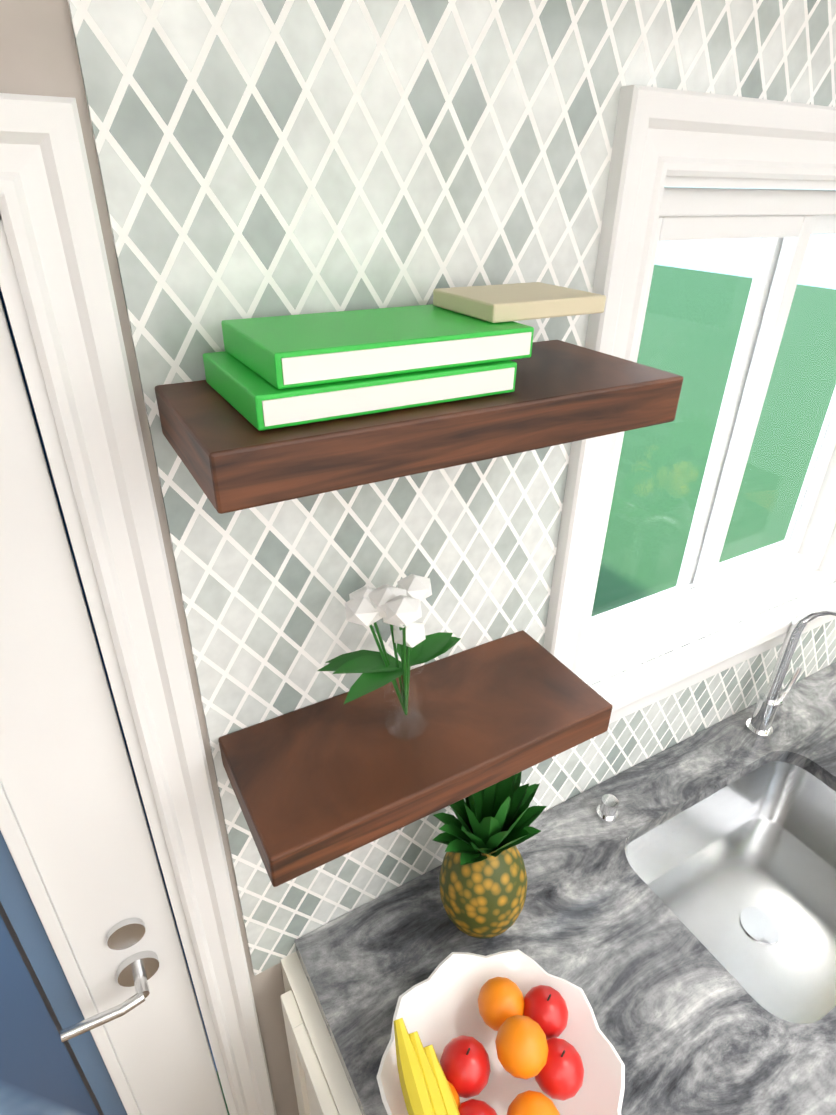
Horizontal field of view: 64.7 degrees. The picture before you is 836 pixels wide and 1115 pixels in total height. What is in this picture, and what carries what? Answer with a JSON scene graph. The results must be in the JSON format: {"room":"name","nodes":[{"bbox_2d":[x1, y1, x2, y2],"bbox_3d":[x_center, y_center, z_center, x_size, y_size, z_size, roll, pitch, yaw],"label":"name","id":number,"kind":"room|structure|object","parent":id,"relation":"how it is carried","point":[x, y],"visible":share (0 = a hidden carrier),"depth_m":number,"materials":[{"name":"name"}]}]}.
{"room":"kitchen","nodes":[
{"label":"kitchen","id":0,"kind":"room"},
{"bbox_2d":[0,0,298,1114],"bbox_3d":[0.525,0.142,1.421,4.170,2.480,0.120,-15,34,-26],"label":"wall","id":1,"kind":"structure","parent":0,"point":[38,52],"depth_m":0.58,"materials":[{"name":"beige paint"}]},
{"bbox_2d":[0,298,227,1114],"bbox_3d":[-0.769,0.713,0.831,0.916,2.014,0.103,-15,34,-26],"label":"door","id":2,"kind":"structure","parent":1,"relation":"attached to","point":[99,1012],"depth_m":0.89,"materials":[{"name":"white wood"}]},
{"bbox_2d":[0,93,276,1114],"bbox_3d":[-0.782,0.661,0.842,1.080,2.110,0.144,-15,34,-26],"label":"door frame","id":3,"kind":"structure","parent":1,"relation":"attached to","point":[56,285],"depth_m":0.66,"materials":[{"name":"white wood"}]},
{"bbox_2d":[218,630,611,886],"bbox_3d":[0.006,0.242,0.906,0.500,0.050,0.206,-15,34,-26],"label":"floating shelf","id":4,"kind":"object","parent":1,"relation":"attached to","point":[316,785],"visible":0.96,"depth_m":0.85,"materials":[{"name":"brown wood"}]},
{"bbox_2d":[317,574,460,739],"bbox_3d":[-0.021,0.126,0.820,0.192,0.233,0.113,-15,34,-26],"label":"vase","id":5,"kind":"object","parent":4,"relation":"on","point":[399,607],"visible":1,"depth_m":0.80,"materials":[{"name":"clear glass"}]},
{"bbox_2d":[155,340,682,513],"bbox_3d":[0.014,-0.157,0.678,0.500,0.050,0.206,-15,34,-26],"label":"floating shelf","id":6,"kind":"object","parent":1,"relation":"attached to","point":[232,458],"visible":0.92,"depth_m":0.58,"materials":[{"name":"brown wood"}]},
{"bbox_2d":[203,282,605,430],"bbox_3d":[0.002,-0.210,0.640,0.380,0.075,0.162,-15,34,-26],"label":"books","id":7,"kind":"object","parent":6,"relation":"on","point":[447,345],"visible":1,"depth_m":0.57,"materials":[{"name":"green paper"}]},
{"bbox_2d":[67,0,835,974],"bbox_3d":[1.000,-0.324,1.379,2.925,1.608,0.008,-15,34,-26],"label":"wall tile","id":8,"kind":"structure","parent":1,"relation":"attached to","point":[263,158],"depth_m":0.72,"materials":[{"name":"tile"}]},
{"bbox_2d":[543,85,835,723],"bbox_3d":[0.638,-0.211,1.243,1.075,1.035,0.180,-15,34,-26],"label":"sliding window","id":9,"kind":"structure","parent":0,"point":[784,224],"depth_m":1.10,"materials":[{"name":"white wood"}]},
{"bbox_3d":[0.061,2.313,0.167,7.090,0.060,6.440,-15,34,-26],"label":"floor","id":10,"kind":"structure","parent":0,"visible":0},
{"bbox_2d":[280,952,361,1114],"bbox_3d":[0.559,1.523,0.621,0.577,0.878,2.314,-15,34,-26],"label":"base cabinet","id":11,"kind":"object","parent":10,"relation":"on","point":[322,1084],"visible":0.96,"depth_m":1.06,"materials":[{"name":"white wood"}]},
{"bbox_2d":[295,662,835,1114],"bbox_3d":[1.188,0.575,1.560,2.840,0.215,0.690,-15,34,-26],"label":"countertop","id":12,"kind":"structure","parent":11,"relation":"on","point":[676,921],"depth_m":1.22,"materials":[{"name":"grey stone"}]},
{"bbox_2d":[433,771,545,938],"bbox_3d":[0.113,0.492,1.092,0.194,0.355,0.150,-15,34,-26],"label":"pineapple","id":13,"kind":"object","parent":12,"relation":"on","point":[483,880],"visible":0.9,"depth_m":1.05,"materials":[{"name":"green plant"}]},
{"bbox_2d":[376,949,624,1114],"bbox_3d":[0.114,0.739,0.923,0.338,0.092,0.338,-15,34,-26],"label":"fruit bowl","id":14,"kind":"object","parent":12,"relation":"on","point":[438,1009],"visible":0.56,"depth_m":0.98,"materials":[{"name":"white ceramic"}]},
{"bbox_2d":[393,977,583,1114],"bbox_3d":[0.110,0.687,0.889,0.279,0.106,0.212,-15,34,-26],"label":"fruit","id":15,"kind":"object","parent":14,"relation":"in","point":[531,1026],"visible":1,"depth_m":0.88,"materials":[{"name":"red"}]},
{"bbox_2d":[596,794,618,823],"bbox_3d":[0.394,0.518,1.368,0.044,0.044,0.044,-15,34,-26],"label":"cap","id":16,"kind":"object","parent":12,"relation":"on","point":[607,811],"visible":1,"depth_m":1.36,"materials":[{"name":"silver metal"}]},
{"bbox_2d":[745,602,835,738],"bbox_3d":[0.904,0.276,1.440,0.121,0.411,0.256,-15,34,-26],"label":"faucet","id":17,"kind":"object","parent":12,"relation":"on","point":[758,724],"visible":1,"depth_m":1.52,"materials":[{"name":"silver metal"}]},
{"label":"outside","id":18,"kind":"structure","parent":0,"visible":0},
{"bbox_2d":[216,265,835,1114],"bbox_3d":[-16.258,-10.108,24.395,60.000,0.100,59.800,-15,34,-26],"label":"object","id":19,"kind":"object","parent":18,"point":[664,515],"depth_m":10.89,"materials":[{"name":"green"}]}
]}

